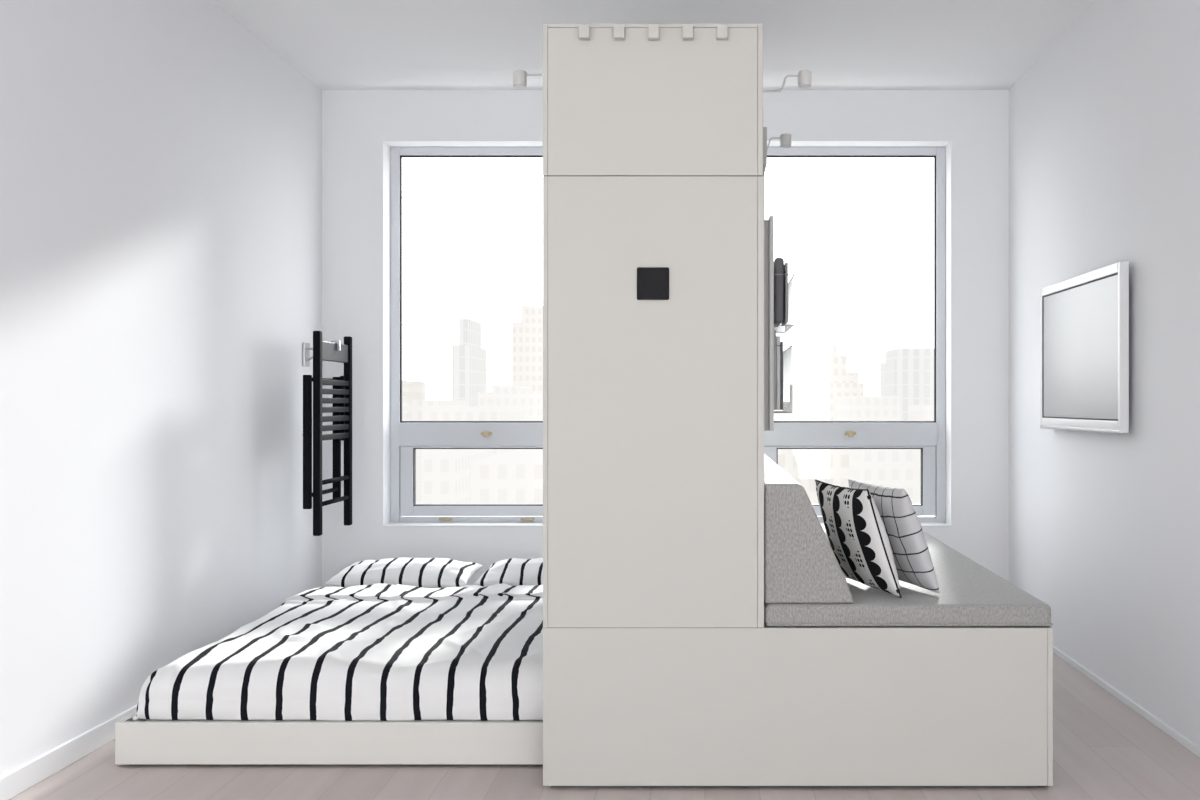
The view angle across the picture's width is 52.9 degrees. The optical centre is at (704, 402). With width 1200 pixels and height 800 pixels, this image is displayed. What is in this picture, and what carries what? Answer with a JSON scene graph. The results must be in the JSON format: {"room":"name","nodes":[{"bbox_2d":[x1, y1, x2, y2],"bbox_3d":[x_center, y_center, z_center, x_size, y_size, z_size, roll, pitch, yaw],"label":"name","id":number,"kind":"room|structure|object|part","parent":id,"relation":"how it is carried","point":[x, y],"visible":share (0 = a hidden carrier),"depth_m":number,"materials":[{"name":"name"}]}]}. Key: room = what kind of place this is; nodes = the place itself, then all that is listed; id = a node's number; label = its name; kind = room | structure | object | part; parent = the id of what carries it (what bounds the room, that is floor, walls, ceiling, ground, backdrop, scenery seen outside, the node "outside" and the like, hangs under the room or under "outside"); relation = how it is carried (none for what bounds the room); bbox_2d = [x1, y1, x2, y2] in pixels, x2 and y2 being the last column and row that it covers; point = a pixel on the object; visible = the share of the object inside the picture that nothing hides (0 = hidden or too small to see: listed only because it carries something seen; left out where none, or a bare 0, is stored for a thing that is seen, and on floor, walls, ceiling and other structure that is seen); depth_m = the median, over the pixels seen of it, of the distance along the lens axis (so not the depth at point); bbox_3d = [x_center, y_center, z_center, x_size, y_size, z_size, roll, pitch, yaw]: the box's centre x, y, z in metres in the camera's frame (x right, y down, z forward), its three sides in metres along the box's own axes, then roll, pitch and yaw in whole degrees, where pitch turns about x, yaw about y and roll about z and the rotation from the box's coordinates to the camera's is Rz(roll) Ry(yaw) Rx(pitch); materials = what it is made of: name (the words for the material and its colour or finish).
{"room":"studio apartment","nodes":[
{"label":"studio apartment","id":0,"kind":"room"},
{"bbox_2d":[0,0,321,775],"bbox_3d":[-2.123,-0.254,2.070,0.200,2.800,8.939,0,0,0],"label":"wall","id":1,"kind":"structure","parent":0,"point":[161,162],"depth_m":4.33,"materials":[{"name":"paint"}]},
{"bbox_2d":[0,704,136,799],"bbox_3d":[-2.016,1.109,1.970,0.014,0.075,8.739,0,0,0],"label":"baseboard","id":2,"kind":"structure","parent":1,"relation":"attached to","point":[25,776],"depth_m":3.73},
{"bbox_2d":[303,343,312,366],"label":"wall hook","id":3,"kind":"object","parent":1,"relation":"attached to","point":[307,358],"depth_m":6.06,"materials":[{"name":"metal"}]},
{"bbox_3d":[-2.017,-0.244,6.070,0.012,0.120,0.080,0,0,0],"label":"plate","id":4,"kind":"part","parent":3,"relation":"part of","materials":[{"name":"metal"}]},
{"bbox_2d":[302,331,351,535],"bbox_3d":[-1.808,0.140,5.755,0.079,0.943,0.533,0,0,0],"label":"folding chair","id":5,"kind":"object","parent":3,"relation":"hanging from","point":[341,391],"visible":1,"depth_m":5.65,"materials":[{"name":"wood"}]},
{"bbox_3d":[-1.823,0.178,5.502,0.036,0.615,0.028,0,0,0],"label":"leg","id":6,"kind":"part","parent":5,"relation":"part of","materials":[{"name":"black wood"}]},
{"bbox_3d":[-1.785,0.140,5.530,0.034,0.943,0.042,0,0,0],"label":"post","id":7,"kind":"part","parent":5,"relation":"part of","materials":[{"name":"black wood"}]},
{"bbox_3d":[-1.785,-0.244,5.765,0.018,0.090,0.430,0,0,0],"label":"rail","id":8,"kind":"part","parent":5,"relation":"part of","materials":[{"name":"grey metal"}]},
{"bbox_3d":[-1.823,0.178,5.940,0.036,0.615,0.028,0,0,0],"label":"leg","id":9,"kind":"part","parent":5,"relation":"part of","materials":[{"name":"black wood"}]},
{"bbox_3d":[-1.797,0.026,5.950,0.020,0.320,0.024,0,0,0],"label":"seat","id":10,"kind":"part","parent":5,"relation":"part of","materials":[{"name":"black wood"}]},
{"bbox_3d":[-1.785,0.140,6.000,0.034,0.943,0.042,0,0,0],"label":"post","id":11,"kind":"part","parent":5,"relation":"part of","materials":[{"name":"black wood"}]},
{"bbox_2d":[331,340,340,350],"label":"wall hook","id":12,"kind":"object","parent":1,"relation":"attached to","point":[333,341],"depth_m":5.80,"materials":[{"name":"metal"}]},
{"bbox_2d":[9,653,1199,799],"bbox_3d":[-0.208,1.206,2.070,4.029,0.120,8.939,0,0,0],"label":"floor","id":13,"kind":"structure","parent":0,"point":[1103,749],"depth_m":3.63,"materials":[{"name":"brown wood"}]},
{"bbox_2d":[115,583,542,764],"bbox_3d":[-1.169,0.972,4.850,1.370,0.348,2.160,0,0,0],"label":"bed","id":14,"kind":"object","parent":13,"relation":"on","point":[379,673],"visible":0.93,"depth_m":3.81,"materials":[{"name":"fabric"}]},
{"bbox_3d":[-1.164,1.136,4.850,1.320,0.020,2.100,0,0,0],"label":"bed castor rail","id":15,"kind":"part","parent":14,"relation":"part of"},
{"bbox_3d":[-1.142,0.989,4.865,1.304,0.195,2.070,0,0,0],"label":"mattress","id":16,"kind":"part","parent":14,"relation":"part of","materials":[{"name":"white fabric"}]},
{"bbox_2d":[325,558,482,587],"bbox_3d":[-1.410,0.810,5.675,0.648,0.143,0.409,0,0,0],"label":"bed pillow","id":17,"kind":"object","parent":14,"relation":"on","point":[419,572],"visible":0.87,"depth_m":5.52,"materials":[{"name":"white fabric"}]},
{"bbox_2d":[474,558,542,586],"bbox_3d":[-0.775,0.810,5.675,0.559,0.139,0.409,0,0,0],"label":"bed pillow","id":18,"kind":"object","parent":14,"relation":"on","point":[512,571],"visible":0.43,"depth_m":5.52,"materials":[{"name":"white fabric"}]},
{"bbox_2d":[543,24,1052,786],"bbox_3d":[0.275,0.012,4.738,1.510,2.268,2.434,0,0,0],"label":"cabinet","id":19,"kind":"object","parent":13,"relation":"on","point":[663,666],"depth_m":3.55,"materials":[{"name":"paint"}]},
{"bbox_2d":[513,70,542,87],"bbox_3d":[-0.559,-1.064,4.000,0.162,0.090,0.045,0,0,0],"label":"spotlight","id":20,"kind":"object","parent":19,"relation":"attached to","point":[519,76],"visible":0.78,"depth_m":3.98,"materials":[{"name":"white metal"}]},
{"bbox_3d":[-0.547,-1.094,4.000,0.139,0.007,0.007,0,0,0],"label":"arm","id":21,"kind":"part","parent":20,"relation":"part of","materials":[{"name":"white metal"}]},
{"bbox_3d":[-0.155,-0.892,3.561,0.620,0.436,0.021,0,0,0],"label":"panel","id":22,"kind":"part","parent":19,"relation":"part of","materials":[{"name":"paint"}]},
{"bbox_3d":[-0.155,-0.003,3.562,0.620,1.336,0.017,0,0,0],"label":"tall door","id":23,"kind":"part","parent":19,"relation":"part of","materials":[{"name":"paint"}]},
{"bbox_3d":[0.203,-0.954,5.025,0.055,0.140,1.150,0,0,0],"label":"rail","id":24,"kind":"part","parent":19,"relation":"part of","materials":[{"name":"white"}]},
{"bbox_2d":[767,134,790,148],"bbox_3d":[0.264,-1.064,4.940,0.182,0.090,0.045,0,0,0],"label":"spotlight","id":25,"kind":"object","parent":19,"relation":"attached to","point":[785,139],"visible":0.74,"depth_m":4.92,"materials":[{"name":"white metal"}]},
{"bbox_3d":[0.253,-1.065,4.940,0.160,0.059,0.007,0,0,0],"label":"arm","id":26,"kind":"part","parent":25,"relation":"part of","materials":[{"name":"white metal"}]},
{"bbox_2d":[764,216,794,430],"bbox_3d":[0.257,-0.291,4.940,0.161,0.785,1.120,0,0,0],"label":"wall shelf","id":27,"kind":"object","parent":19,"relation":"attached to","point":[777,288],"visible":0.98,"depth_m":4.53,"materials":[{"name":"white metal"}]},
{"bbox_3d":[0.206,-0.285,4.950,0.058,0.773,1.100,0,0,0],"label":"panel","id":28,"kind":"part","parent":27,"relation":"part of","materials":[{"name":"grey"}]},
{"bbox_3d":[0.243,-0.291,4.940,0.016,0.785,1.120,0,0,0],"label":"panel","id":29,"kind":"part","parent":27,"relation":"part of","materials":[{"name":"white metal"}]},
{"bbox_2d":[774,330,775,409],"bbox_3d":[0.263,-0.124,4.645,0.012,0.300,0.230,0,0,0],"label":"book","id":30,"kind":"object","parent":27,"relation":"on","point":[774,330],"depth_m":4.53,"materials":[{"name":"grey paper"}]},
{"bbox_2d":[776,336,779,409],"bbox_3d":[0.278,-0.114,4.650,0.014,0.280,0.220,0,0,0],"label":"book","id":31,"kind":"object","parent":27,"relation":"on","point":[777,337],"depth_m":4.54,"materials":[{"name":"white paper"}]},
{"bbox_2d":[780,341,782,409],"bbox_3d":[0.293,-0.104,4.670,0.008,0.260,0.220,0,0,0],"label":"book","id":32,"kind":"object","parent":27,"relation":"on","point":[781,343],"depth_m":4.56,"materials":[{"name":"paper"}]},
{"bbox_2d":[781,262,787,325],"bbox_3d":[0.310,-0.420,4.675,0.010,0.228,0.250,0,0,0],"label":"magazine","id":33,"kind":"object","parent":27,"relation":"on","point":[784,267],"depth_m":4.56,"materials":[{"name":"grey paper"}]},
{"bbox_2d":[763,70,811,91],"bbox_3d":[0.264,-1.064,4.000,0.182,0.090,0.045,0,0,0],"label":"spotlight","id":34,"kind":"object","parent":19,"relation":"attached to","point":[804,76],"visible":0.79,"depth_m":3.99,"materials":[{"name":"white metal"}]},
{"bbox_3d":[0.253,-1.065,4.000,0.160,0.059,0.007,0,0,0],"label":"arm","id":35,"kind":"part","parent":34,"relation":"part of","materials":[{"name":"white metal"}]},
{"bbox_2d":[764,454,1052,625],"bbox_3d":[0.606,0.453,4.755,0.855,0.425,2.401,0,0,0],"label":"sofa","id":36,"kind":"object","parent":19,"relation":"on","point":[805,584],"visible":0.62,"depth_m":3.56,"materials":[{"name":"grey fabric"}]},
{"bbox_3d":[0.310,0.418,4.755,0.265,0.356,2.380,0,0,0],"label":"backrest","id":37,"kind":"part","parent":36,"relation":"part of","materials":[{"name":"grey fabric"}]},
{"bbox_2d":[815,480,901,597],"bbox_3d":[0.483,0.424,3.825,0.156,0.337,0.419,0,0,-18],"label":"throw cushion","id":38,"kind":"object","parent":36,"relation":"on","point":[857,536],"visible":0.97,"depth_m":3.70,"materials":[{"name":"white fabric"}]},
{"bbox_2d":[848,479,938,592],"bbox_3d":[0.608,0.424,3.901,0.163,0.331,0.422,0,0,-16],"label":"throw cushion","id":39,"kind":"object","parent":36,"relation":"on","point":[911,554],"visible":0.67,"depth_m":3.74,"materials":[{"name":"white fabric"}]},
{"bbox_2d":[764,524,1050,623],"bbox_3d":[0.604,0.631,4.755,0.852,0.067,2.399,0,0,0],"label":"seat cushion","id":40,"kind":"object","parent":36,"relation":"on","point":[969,592],"depth_m":3.57,"materials":[{"name":"grey fabric"}]},
{"bbox_2d":[213,0,1095,89],"bbox_3d":[-0.208,-1.714,2.070,4.029,0.120,8.939,0,0,0],"label":"ceiling","id":41,"kind":"structure","parent":0,"point":[335,44],"depth_m":5.42,"materials":[{"name":"paint"}]},
{"bbox_2d":[322,90,1008,586],"bbox_3d":[-0.208,-0.254,6.439,3.629,2.800,0.200,0,0,0],"label":"wall","id":42,"kind":"structure","parent":0,"point":[360,128],"depth_m":6.34,"materials":[{"name":"paint"}]},
{"bbox_2d":[390,147,542,522],"bbox_3d":[-1.177,-0.366,6.504,1.045,2.035,0.070,0,0,0],"label":"frame","id":43,"kind":"object","parent":42,"relation":"attached to","point":[401,434],"visible":0.55,"depth_m":6.48,"materials":[{"name":"paint"}]},
{"bbox_2d":[400,155,542,422],"bbox_3d":[-1.177,-0.617,6.500,0.945,1.445,0.018,0,0,0],"label":"upper gasket","id":44,"kind":"object","parent":42,"relation":"attached to","point":[401,156],"visible":0.57,"depth_m":6.49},
{"bbox_2d":[400,446,542,520],"bbox_3d":[-1.177,0.433,6.494,0.937,0.400,0.070,0,0,0],"label":"window","id":45,"kind":"structure","parent":42,"relation":"in","point":[440,519],"depth_m":6.48,"materials":[{"name":"white metal"}]},
{"bbox_3d":[-1.397,0.626,6.469,0.070,0.014,0.020,0,0,0],"label":"sash handle","id":46,"kind":"part","parent":45,"relation":"part of","materials":[{"name":"gold metal"}]},
{"bbox_3d":[-1.177,0.422,6.505,0.937,0.378,0.048,0,0,0],"label":"sash","id":47,"kind":"part","parent":45,"relation":"part of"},
{"bbox_2d":[413,448,542,505],"bbox_3d":[-1.177,0.400,6.508,0.801,0.313,0.033,0,0,0],"label":"lower gasket","id":48,"kind":"object","parent":45,"relation":"attached to","point":[414,449],"visible":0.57,"depth_m":6.49,"materials":[{"name":"grey rubber"}]},
{"bbox_3d":[-0.958,0.626,6.469,0.070,0.014,0.020,0,0,0],"label":"sash handle","id":49,"kind":"part","parent":45,"relation":"part of","materials":[{"name":"gold metal"}]},
{"bbox_2d":[481,431,491,436],"bbox_3d":[-1.177,0.166,6.457,0.060,0.030,0.025,0,0,0],"label":"latch","id":50,"kind":"object","parent":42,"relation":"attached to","point":[485,433],"visible":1,"depth_m":6.45,"materials":[{"name":"gold metal"}]},
{"bbox_2d":[383,523,950,526],"bbox_3d":[-0.200,0.649,6.407,3.000,0.008,0.144,0,0,0],"label":"window sill","id":51,"kind":"structure","parent":42,"relation":"attached to","point":[388,524],"depth_m":6.33,"materials":[{"name":"white"}]},
{"bbox_2d":[764,446,935,515],"bbox_3d":[0.782,0.422,6.505,0.927,0.378,0.048,0,0,0],"label":"window","id":52,"kind":"structure","parent":42,"relation":"in","point":[928,508],"depth_m":6.48,"materials":[{"name":"paint"}]},
{"bbox_2d":[777,448,922,505],"bbox_3d":[0.782,0.400,6.508,0.791,0.313,0.033,0,0,0],"label":"lower gasket","id":53,"kind":"object","parent":52,"relation":"attached to","point":[921,504],"visible":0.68,"depth_m":6.49,"materials":[{"name":"grey rubber"}]},
{"bbox_2d":[764,155,935,422],"bbox_3d":[0.782,-0.617,6.500,0.935,1.445,0.018,0,0,0],"label":"upper gasket","id":54,"kind":"object","parent":42,"relation":"attached to","point":[768,156],"visible":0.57,"depth_m":6.49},
{"bbox_2d":[764,147,945,522],"bbox_3d":[0.782,-0.366,6.504,1.035,2.035,0.070,0,0,0],"label":"frame","id":55,"kind":"object","parent":42,"relation":"attached to","point":[784,434],"visible":0.53,"depth_m":6.48,"materials":[{"name":"paint"}]},
{"bbox_2d":[845,431,855,436],"bbox_3d":[0.782,0.166,6.457,0.060,0.030,0.025,0,0,0],"label":"latch","id":56,"kind":"object","parent":55,"relation":"attached to","point":[849,433],"visible":1,"depth_m":6.45,"materials":[{"name":"gold metal"}]},
{"bbox_2d":[1009,0,1199,746],"bbox_3d":[1.706,-0.254,2.070,0.200,2.800,8.939,0,0,0],"label":"wall","id":57,"kind":"structure","parent":0,"point":[1104,127],"depth_m":4.67,"materials":[{"name":"paint"}]},
{"bbox_2d":[1040,261,1128,433],"bbox_3d":[1.577,-0.207,5.017,0.058,0.646,1.070,0,0,0],"label":"tv","id":58,"kind":"object","parent":57,"relation":"attached to","point":[1084,318],"visible":1,"depth_m":4.89,"materials":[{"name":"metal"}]},
{"bbox_2d":[1053,645,1199,757],"bbox_3d":[1.601,1.131,1.970,0.010,0.030,8.739,0,0,0],"label":"baseboard","id":59,"kind":"structure","parent":57,"relation":"attached to","point":[1154,720],"depth_m":4.48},
{"label":"outside","id":60,"kind":"structure","parent":0,"visible":0},
{"bbox_3d":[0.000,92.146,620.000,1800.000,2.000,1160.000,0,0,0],"label":"ground","id":61,"kind":"structure","parent":60,"visible":0},
{"bbox_2d":[402,380,424,399],"bbox_3d":[-69.667,43.465,230.000,27.500,95.363,20.000,0,0,0],"label":"building","id":62,"kind":"structure","parent":61,"relation":"on","point":[411,390],"depth_m":230.19,"materials":[{"name":"white concrete"}]},
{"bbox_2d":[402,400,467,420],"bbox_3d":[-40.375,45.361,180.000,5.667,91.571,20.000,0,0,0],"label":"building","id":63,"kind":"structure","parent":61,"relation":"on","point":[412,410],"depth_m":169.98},
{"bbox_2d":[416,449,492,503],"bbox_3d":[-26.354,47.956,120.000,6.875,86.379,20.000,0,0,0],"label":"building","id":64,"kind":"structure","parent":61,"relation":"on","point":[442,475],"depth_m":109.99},
{"bbox_2d":[452,319,486,406],"bbox_3d":[-52.867,36.365,270.000,3.900,109.563,20.000,0,0,0],"label":"building","id":65,"kind":"structure","parent":61,"relation":"on","point":[469,360],"depth_m":261.99,"materials":[{"name":"white concrete"}]},
{"bbox_2d":[425,407,523,455],"bbox_3d":[-30.312,45.823,160.000,9.375,90.646,20.000,0,0,0],"label":"building","id":66,"kind":"structure","parent":61,"relation":"on","point":[431,413],"depth_m":150.01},
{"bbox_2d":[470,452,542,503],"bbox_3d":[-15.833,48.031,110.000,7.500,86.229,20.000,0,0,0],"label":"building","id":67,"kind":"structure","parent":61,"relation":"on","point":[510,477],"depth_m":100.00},
{"bbox_2d":[478,385,542,451],"bbox_3d":[-35.933,43.923,230.000,11.367,94.446,20.000,0,0,0],"label":"building","id":68,"kind":"structure","parent":61,"relation":"on","point":[501,395],"depth_m":219.97,"materials":[{"name":"white concrete"}]},
{"bbox_2d":[512,306,542,391],"bbox_3d":[-43.750,33.323,310.000,9.000,115.646,20.000,0,0,0],"label":"building","id":69,"kind":"structure","parent":61,"relation":"on","point":[527,334],"depth_m":300.01,"materials":[{"name":"white"}]},
{"bbox_2d":[774,402,799,420],"bbox_3d":[10.500,45.498,190.000,7.500,91.296,20.000,0,0,0],"label":"building","id":70,"kind":"structure","parent":61,"relation":"on","point":[795,406],"depth_m":180.02,"materials":[{"name":"white"}]},
{"bbox_2d":[778,449,849,503],"bbox_3d":[10.750,47.923,130.000,7.500,86.446,20.000,0,0,0],"label":"building","id":71,"kind":"structure","parent":61,"relation":"on","point":[831,466],"depth_m":120.01,"materials":[{"name":"white"}]},
{"bbox_2d":[791,345,863,420],"bbox_3d":[25.100,39.773,250.000,13.400,102.746,20.000,0,0,0],"label":"building","id":72,"kind":"structure","parent":61,"relation":"on","point":[825,378],"depth_m":240.01,"materials":[{"name":"white"}]},
{"bbox_2d":[837,396,899,420],"bbox_3d":[28.333,44.990,210.000,8.333,92.313,20.000,0,0,0],"label":"building","id":73,"kind":"structure","parent":61,"relation":"on","point":[849,408],"depth_m":200.00,"materials":[{"name":"white concrete"}]},
{"bbox_2d":[848,449,920,503],"bbox_3d":[20.583,47.902,140.000,7.583,86.488,20.000,0,0,0],"label":"building","id":74,"kind":"structure","parent":61,"relation":"on","point":[895,468],"depth_m":130.01,"materials":[{"name":"white"}]},
{"bbox_2d":[880,348,933,420],"bbox_3d":[47.017,39.615,270.000,12.133,103.063,20.000,0,0,0],"label":"building","id":75,"kind":"structure","parent":61,"relation":"on","point":[906,373],"depth_m":260.02,"materials":[{"name":"white concrete"}]},
{"bbox_2d":[908,405,933,420],"bbox_3d":[35.312,45.698,160.000,13.125,90.896,20.000,0,0,0],"label":"building","id":76,"kind":"structure","parent":61,"relation":"on","point":[915,412],"depth_m":159.71,"materials":[{"name":"white concrete"}]}
]}

